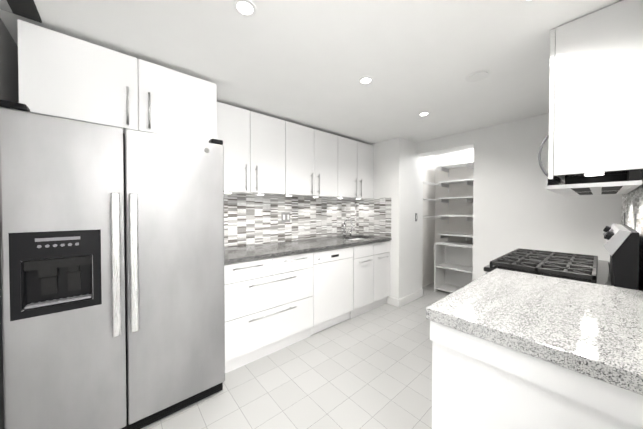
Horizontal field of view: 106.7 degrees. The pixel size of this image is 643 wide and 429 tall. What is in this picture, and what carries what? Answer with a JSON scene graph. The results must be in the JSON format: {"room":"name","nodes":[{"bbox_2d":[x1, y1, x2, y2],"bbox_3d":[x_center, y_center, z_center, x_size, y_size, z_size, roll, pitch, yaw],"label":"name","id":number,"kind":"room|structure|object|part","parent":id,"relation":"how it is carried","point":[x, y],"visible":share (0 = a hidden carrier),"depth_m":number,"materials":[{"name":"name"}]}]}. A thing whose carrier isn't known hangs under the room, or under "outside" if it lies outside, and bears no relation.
{"room":"kitchen","nodes":[
{"label":"kitchen","id":0,"kind":"room"},
{"bbox_2d":[0,18,18,428],"bbox_3d":[-0.552,0.165,-0.090,0.100,2.235,4.350,-1,1,-41],"label":"wall","id":1,"kind":"structure","parent":0,"point":[9,88],"depth_m":1.23,"materials":[{"name":"grey paint"}]},
{"bbox_2d":[0,0,12,12],"bbox_3d":[-0.939,-0.955,0.470,0.062,0.012,1.730,-1,1,-41],"label":"trim","id":2,"kind":"structure","parent":1,"relation":"attached to","point":[4,5],"depth_m":1.11,"materials":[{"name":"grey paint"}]},
{"bbox_2d":[6,0,41,22],"bbox_3d":[-0.881,-0.955,0.520,0.090,0.012,1.730,-1,1,-41],"label":"trim","id":3,"kind":"structure","parent":1,"relation":"attached to","point":[26,9],"depth_m":1.12,"materials":[{"name":"grey"}]},
{"bbox_2d":[231,193,346,198],"bbox_3d":[-0.552,0.121,2.839,4.069,2.235,0.100,-1,1,-41],"label":"wall","id":4,"kind":"structure","parent":0,"point":[279,195],"depth_m":2.81,"materials":[{"name":"white paint"}]},
{"bbox_2d":[17,19,216,141],"bbox_3d":[-1.308,-0.730,1.678,0.922,0.437,0.655,-1,1,-41],"label":"upper cabinet","id":5,"kind":"object","parent":4,"relation":"attached to","point":[63,75],"visible":0.88,"depth_m":1.37,"materials":[{"name":"white wood"}]},
{"bbox_3d":[-1.301,-0.725,1.316,0.461,0.437,0.019,-1,1,-41],"label":"door","id":6,"kind":"part","parent":5,"relation":"part of","materials":[{"name":"white wood"}]},
{"bbox_3d":[-1.145,-0.633,1.413,0.012,0.220,0.038,-1,1,-41],"label":"handle","id":7,"kind":"part","parent":5,"relation":"part of","materials":[{"name":"silver metal"}]},
{"bbox_3d":[-1.066,-0.634,1.480,0.012,0.220,0.038,-1,1,-41],"label":"handle","id":8,"kind":"part","parent":5,"relation":"part of","materials":[{"name":"silver metal"}]},
{"bbox_3d":[-0.949,-0.730,1.617,0.457,0.437,0.019,-1,1,-41],"label":"door","id":9,"kind":"part","parent":5,"relation":"part of","materials":[{"name":"white wood"}]},
{"bbox_2d":[217,102,284,194],"bbox_3d":[-0.756,-0.580,2.339,0.765,0.758,0.358,-1,1,-41],"label":"upper cabinet","id":10,"kind":"object","parent":4,"relation":"attached to","point":[254,151],"visible":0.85,"depth_m":2.24,"materials":[{"name":"white wood"}]},
{"bbox_3d":[-0.816,-0.576,2.115,0.380,0.758,0.019,-1,1,-41],"label":"door","id":11,"kind":"part","parent":10,"relation":"part of","materials":[{"name":"white wood"}]},
{"bbox_3d":[-0.613,-0.331,2.255,0.012,0.233,0.038,-1,1,-41],"label":"handle","id":12,"kind":"part","parent":10,"relation":"part of","materials":[{"name":"silver metal"}]},
{"bbox_3d":[-0.525,-0.580,2.364,0.380,0.758,0.019,-1,1,-41],"label":"door","id":13,"kind":"part","parent":10,"relation":"part of","materials":[{"name":"white wood"}]},
{"bbox_2d":[224,193,355,246],"bbox_3d":[-0.315,0.063,2.970,2.242,0.547,0.008,-1,1,-41],"label":"tile backsplash","id":14,"kind":"structure","parent":4,"relation":"attached to","point":[251,219],"depth_m":2.83,"materials":[{"name":"tile"}]},
{"bbox_2d":[281,212,289,221],"bbox_3d":[-0.425,0.043,2.864,0.118,0.118,0.009,-1,1,-41],"label":"outlet","id":15,"kind":"object","parent":14,"relation":"attached to","point":[285,214],"visible":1,"depth_m":2.86,"materials":[{"name":"grey plastic"}]},
{"bbox_2d":[280,121,337,196],"bbox_3d":[-0.176,-0.587,2.836,0.758,0.758,0.358,-1,1,-41],"label":"upper cabinet","id":16,"kind":"object","parent":4,"relation":"attached to","point":[311,161],"visible":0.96,"depth_m":2.69,"materials":[{"name":"white wood"}]},
{"bbox_2d":[224,191,372,198],"bbox_3d":[-0.108,-0.200,2.726,2.244,0.011,0.014,-1,1,-41],"label":"rail","id":17,"kind":"object","parent":16,"relation":"attached to","point":[292,195],"visible":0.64,"depth_m":2.53,"materials":[{"name":"silver metal"}]},
{"bbox_3d":[-0.235,-0.584,2.612,0.376,0.758,0.019,-1,1,-41],"label":"door","id":18,"kind":"part","parent":16,"relation":"part of","materials":[{"name":"white wood"}]},
{"bbox_3d":[0.054,-0.588,2.859,0.376,0.758,0.019,-1,1,-41],"label":"door","id":19,"kind":"part","parent":16,"relation":"part of","materials":[{"name":"white wood"}]},
{"bbox_2d":[324,136,373,198],"bbox_3d":[0.386,-0.595,3.317,0.719,0.758,0.358,-1,1,-41],"label":"upper cabinet","id":20,"kind":"object","parent":4,"relation":"attached to","point":[355,169],"visible":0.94,"depth_m":3.19,"materials":[{"name":"white wood"}]},
{"bbox_3d":[0.335,-0.591,3.100,0.356,0.758,0.019,-1,1,-41],"label":"door","id":21,"kind":"part","parent":20,"relation":"part of","materials":[{"name":"white wood"}]},
{"bbox_3d":[0.609,-0.595,3.334,0.356,0.758,0.019,-1,1,-41],"label":"door","id":22,"kind":"part","parent":20,"relation":"part of","materials":[{"name":"white wood"}]},
{"bbox_2d":[356,198,390,237],"bbox_3d":[0.739,0.056,3.469,0.008,0.547,0.620,-1,1,-41],"label":"tile backsplash","id":23,"kind":"structure","parent":4,"relation":"attached to","point":[373,216],"depth_m":3.44,"materials":[{"name":"tile"}]},
{"bbox_2d":[141,282,450,428],"bbox_3d":[1.219,1.288,1.542,5.050,0.060,4.500,-1,1,-41],"label":"floor","id":24,"kind":"structure","parent":0,"point":[371,369],"depth_m":1.77,"materials":[{"name":"tile"}]},
{"bbox_2d":[0,100,224,428],"bbox_3d":[-1.256,0.370,1.612,0.952,1.750,0.814,-1,1,-41],"label":"fridge","id":25,"kind":"object","parent":24,"relation":"on","point":[112,276],"visible":1,"depth_m":1.25,"materials":[{"name":"silver metal"}]},
{"bbox_3d":[-1.260,0.279,1.149,0.297,0.390,0.004,-1,1,-41],"label":"dispenser panel","id":26,"kind":"part","parent":25,"relation":"part of","materials":[{"name":"black plastic"}]},
{"bbox_2d":[0,107,126,428],"bbox_3d":[-1.254,0.357,1.197,0.417,1.648,0.058,-1,1,-41],"label":"freezer","id":27,"kind":"object","parent":25,"relation":"in","point":[64,367],"depth_m":1.16,"materials":[{"name":"silver metal"}]},
{"bbox_3d":[-1.084,0.267,1.262,0.036,0.750,0.061,-1,1,-41],"label":"handle","id":28,"kind":"part","parent":25,"relation":"part of","materials":[{"name":"silver metal"}]},
{"bbox_3d":[-1.028,0.267,1.310,0.036,0.750,0.061,-1,1,-41],"label":"handle","id":29,"kind":"part","parent":25,"relation":"part of","materials":[{"name":"silver metal"}]},
{"bbox_2d":[224,252,312,372],"bbox_3d":[-0.610,0.813,2.301,0.912,0.868,0.638,-1,1,-41],"label":"drawers","id":30,"kind":"object","parent":24,"relation":"on","point":[268,306],"visible":0.83,"depth_m":2.05,"materials":[{"name":"white wood"}]},
{"bbox_3d":[-0.607,0.465,1.941,0.453,0.147,0.019,-1,1,-41],"label":"drawer","id":31,"kind":"part","parent":30,"relation":"part of","materials":[{"name":"white wood"}]},
{"bbox_3d":[-0.588,0.430,1.919,0.250,0.012,0.038,-1,1,-41],"label":"handle","id":32,"kind":"part","parent":30,"relation":"part of","materials":[{"name":"silver metal"}]},
{"bbox_3d":[-0.461,1.193,2.133,0.912,0.113,0.015,-1,1,-41],"label":"kick panel","id":33,"kind":"part","parent":30,"relation":"part of","materials":[{"name":"white wood"}]},
{"bbox_3d":[-0.433,0.681,2.093,0.910,0.281,0.019,-1,1,-41],"label":"drawer","id":34,"kind":"part","parent":30,"relation":"part of","materials":[{"name":"white wood"}]},
{"bbox_3d":[-0.433,0.980,2.097,0.910,0.306,0.019,-1,1,-41],"label":"drawer","id":35,"kind":"part","parent":30,"relation":"part of","materials":[{"name":"white wood"}]},
{"bbox_3d":[-0.415,0.864,2.074,0.456,0.012,0.038,-1,1,-41],"label":"handle","id":36,"kind":"part","parent":30,"relation":"part of","materials":[{"name":"silver metal"}]},
{"bbox_3d":[-0.415,0.585,2.070,0.456,0.012,0.038,-1,1,-41],"label":"handle","id":37,"kind":"part","parent":30,"relation":"part of","materials":[{"name":"silver metal"}]},
{"bbox_3d":[-0.260,0.460,2.238,0.453,0.147,0.019,-1,1,-41],"label":"drawer","id":38,"kind":"part","parent":30,"relation":"part of","materials":[{"name":"white wood"}]},
{"bbox_3d":[-0.242,0.425,2.215,0.250,0.012,0.038,-1,1,-41],"label":"handle","id":39,"kind":"part","parent":30,"relation":"part of","materials":[{"name":"silver metal"}]},
{"bbox_2d":[311,246,352,334],"bbox_3d":[-0.042,0.803,2.799,0.591,0.863,0.581,-1,1,-41],"label":"dishwasher","id":40,"kind":"object","parent":24,"relation":"on","point":[332,287],"visible":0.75,"depth_m":2.56,"materials":[{"name":"white metal"}]},
{"bbox_3d":[0.106,1.190,2.632,0.583,0.093,0.015,-1,1,-41],"label":"kick panel","id":41,"kind":"part","parent":40,"relation":"part of","materials":[{"name":"white"}]},
{"bbox_3d":[0.137,0.446,2.585,0.587,0.118,0.027,-1,1,-41],"label":"panel","id":42,"kind":"part","parent":40,"relation":"part of","materials":[{"name":"white"}]},
{"bbox_2d":[349,238,389,318],"bbox_3d":[0.471,0.798,3.226,0.737,0.871,0.638,-1,1,-41],"label":"base cabinet","id":43,"kind":"object","parent":24,"relation":"on","point":[371,276],"visible":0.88,"depth_m":2.98,"materials":[{"name":"white wood"}]},
{"bbox_2d":[224,218,390,264],"bbox_3d":[-0.110,0.223,2.730,2.241,0.292,0.621,-1,1,-41],"label":"countertop","id":44,"kind":"structure","parent":43,"relation":"on","point":[237,254],"depth_m":2.45,"materials":[{"name":"stone"}]},
{"bbox_2d":[343,218,352,235],"bbox_3d":[0.416,0.195,3.394,0.168,0.257,0.186,-1,1,-41],"label":"faucet","id":45,"kind":"object","parent":44,"relation":"on","point":[344,234],"depth_m":3.39,"materials":[{"name":"silver metal"}]},
{"bbox_3d":[0.508,0.825,2.900,0.366,0.592,0.019,-1,1,-41],"label":"door","id":46,"kind":"part","parent":43,"relation":"part of","materials":[{"name":"white wood"}]},
{"bbox_3d":[0.620,1.179,3.058,0.737,0.113,0.015,-1,1,-41],"label":"kick panel","id":47,"kind":"part","parent":43,"relation":"part of","materials":[{"name":"white wood"}]},
{"bbox_3d":[0.788,0.821,3.141,0.366,0.592,0.019,-1,1,-41],"label":"door","id":48,"kind":"part","parent":43,"relation":"part of","materials":[{"name":"white wood"}]},
{"bbox_2d":[434,241,472,292],"bbox_3d":[2.160,0.848,3.595,0.360,0.760,0.765,-1,1,-41],"label":"cubby","id":49,"kind":"object","parent":24,"relation":"on","point":[453,266],"visible":0.52,"depth_m":3.79,"materials":[{"name":"white wood"}]},
{"bbox_2d":[430,321,642,428],"bbox_3d":[0.927,0.830,0.975,0.907,0.874,0.557,-1,1,-41],"label":"base cabinet","id":50,"kind":"object","parent":24,"relation":"on","point":[478,383],"visible":0.66,"depth_m":0.71,"materials":[{"name":"white wood"}]},
{"bbox_2d":[426,268,642,394],"bbox_3d":[0.921,0.369,0.971,0.917,0.045,0.570,-1,1,-41],"label":"countertop","id":51,"kind":"structure","parent":50,"relation":"on","point":[593,330],"depth_m":0.80,"materials":[{"name":"stone"}]},
{"bbox_2d":[484,223,638,289],"bbox_3d":[1.577,0.664,1.607,0.890,1.187,0.603,-1,1,-41],"label":"range","id":52,"kind":"object","parent":24,"relation":"on","point":[621,267],"visible":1,"depth_m":1.34,"materials":[{"name":"black metal"}]},
{"bbox_2d":[484,260,612,285],"bbox_3d":[1.553,0.356,1.629,0.890,0.029,0.530,-1,1,-41],"label":"cooktop","id":53,"kind":"object","parent":52,"relation":"in","point":[604,270],"depth_m":1.38,"materials":[{"name":"black metal"}]},
{"bbox_3d":[1.735,0.137,1.413,0.850,0.126,0.072,-1,1,-41],"label":"backguard panel","id":54,"kind":"part","parent":52,"relation":"part of","materials":[{"name":"silver metal"}]},
{"bbox_2d":[0,0,621,155],"bbox_3d":[1.219,-1.016,1.507,5.050,0.080,4.500,-1,1,-41],"label":"ceiling","id":55,"kind":"structure","parent":0,"point":[309,63],"depth_m":1.44,"materials":[{"name":"paint"}]},
{"bbox_2d":[233,0,255,16],"bbox_3d":[-0.360,-0.969,1.126,0.102,0.005,0.106,-1,1,-41],"label":"recessed light","id":56,"kind":"object","parent":55,"relation":"in","point":[236,2],"depth_m":1.12,"materials":[{"name":"white plastic"}]},
{"bbox_2d":[359,76,372,84],"bbox_3d":[0.326,-0.978,1.757,0.104,0.005,0.105,-1,1,-41],"label":"recessed light","id":57,"kind":"object","parent":55,"relation":"in","point":[371,78],"depth_m":1.75,"materials":[{"name":"white plastic"}]},
{"bbox_2d":[465,70,490,81],"bbox_3d":[1.109,-0.973,1.700,0.150,0.012,0.150,-1,1,-41],"label":"ceiling detector","id":58,"kind":"object","parent":55,"relation":"attached to","point":[478,75],"visible":0.92,"depth_m":1.69,"materials":[{"name":"white plastic"}]},
{"bbox_2d":[520,0,535,2],"bbox_3d":[0.936,-0.968,1.085,0.052,0.005,0.044,-1,1,-41],"label":"recessed light","id":59,"kind":"object","parent":55,"relation":"in","point":[523,1],"depth_m":1.09,"materials":[{"name":"white plastic"}]},
{"bbox_2d":[371,137,422,298],"bbox_3d":[1.024,0.109,3.635,0.639,2.235,0.740,-1,1,-41],"label":"wall column","id":60,"kind":"structure","parent":0,"point":[398,171],"depth_m":3.28,"materials":[{"name":"white paint"}]},
{"bbox_2d":[387,289,422,306],"bbox_3d":[1.202,1.180,3.432,0.653,0.100,0.204,-1,1,-41],"label":"baseboard","id":61,"kind":"structure","parent":60,"relation":"attached to","point":[404,300],"depth_m":3.26,"materials":[{"name":"paint"}]},
{"bbox_2d":[422,155,434,286],"bbox_3d":[1.520,0.101,4.185,0.831,2.235,0.550,-1,1,-41],"label":"wall","id":62,"kind":"structure","parent":0,"point":[428,241],"depth_m":4.09,"materials":[{"name":"paint"}]},
{"bbox_2d":[423,163,440,219],"bbox_3d":[1.772,-0.288,3.901,0.795,0.926,0.198,-1,1,-41],"label":"pantry shelves","id":63,"kind":"object","parent":62,"relation":"attached to","point":[425,183],"visible":0.65,"depth_m":3.87,"materials":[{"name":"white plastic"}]},
{"bbox_2d":[416,130,473,156],"bbox_3d":[1.660,-0.919,3.197,0.222,0.165,0.730,-1,1,-41],"label":"lintel","id":64,"kind":"object","parent":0,"point":[453,142],"visible":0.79,"depth_m":3.11,"materials":[{"name":"white paint"}]},
{"bbox_2d":[435,150,473,243],"bbox_3d":[2.362,0.105,3.918,0.100,2.235,2.050,-1,1,-41],"label":"wall","id":65,"kind":"structure","parent":0,"point":[459,224],"depth_m":4.00,"materials":[{"name":"paint"}]},
{"bbox_2d":[437,160,473,243],"bbox_3d":[2.397,-0.141,3.518,0.358,1.260,1.198,-1,1,-41],"label":"pantry shelves","id":66,"kind":"object","parent":65,"relation":"attached to","point":[447,167],"visible":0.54,"depth_m":3.73,"materials":[{"name":"white wood"}]},
{"bbox_2d":[472,113,621,281],"bbox_3d":[2.258,0.126,2.514,0.222,2.235,1.110,-1,1,-41],"label":"wall","id":67,"kind":"structure","parent":0,"point":[517,204],"depth_m":2.50,"materials":[{"name":"white paint"}]},
{"bbox_3d":[1.661,0.146,1.177,2.869,2.235,0.100,-1,1,-41],"label":"wall","id":68,"kind":"structure","parent":0,"visible":0},
{"bbox_2d":[538,0,642,184],"bbox_3d":[1.651,-0.577,1.466,0.935,0.785,0.373,-1,1,-41],"label":"upper cabinet","id":69,"kind":"object","parent":68,"relation":"attached to","point":[596,97],"visible":0.88,"depth_m":1.14,"materials":[{"name":"white wood"}]},
{"bbox_3d":[1.230,-0.318,1.320,0.012,0.243,0.054,-1,1,-41],"label":"handle","id":70,"kind":"part","parent":69,"relation":"part of","materials":[{"name":"silver metal"}]},
{"bbox_3d":[1.567,-0.579,1.564,0.935,0.785,0.019,-1,1,-41],"label":"door","id":71,"kind":"part","parent":69,"relation":"part of","materials":[{"name":"white wood"}]},
{"bbox_2d":[546,169,641,195],"bbox_3d":[1.657,-0.167,1.466,0.935,0.068,0.308,-1,1,-41],"label":"range hood","id":72,"kind":"object","parent":69,"relation":"attached to","point":[603,184],"visible":1,"depth_m":1.24,"materials":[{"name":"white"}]},
{"bbox_3d":[1.657,-0.164,1.466,0.935,0.062,0.308,-1,1,-41],"label":"frame","id":73,"kind":"part","parent":72,"relation":"part of","materials":[{"name":"silver metal"}]},
{"bbox_3d":[1.456,-0.171,1.114,0.165,0.048,0.035,-1,1,-41],"label":"rail","id":74,"kind":"part","parent":72,"relation":"part of","materials":[{"name":"black"}]},
{"bbox_2d":[621,174,642,290],"bbox_3d":[1.988,0.528,1.543,1.455,1.460,0.006,-1,1,-41],"label":"tile backsplash","id":75,"kind":"structure","parent":68,"relation":"attached to","point":[632,202],"depth_m":1.29,"materials":[{"name":"tile"}]},
{"bbox_2d":[633,214,635,230],"bbox_3d":[1.783,0.061,1.364,0.080,0.120,0.005,-1,1,-41],"label":"electrical outlet","id":76,"kind":"object","parent":75,"relation":"attached to","point":[634,216],"visible":0.57,"depth_m":1.34,"materials":[{"name":"grey plastic"}]}
]}

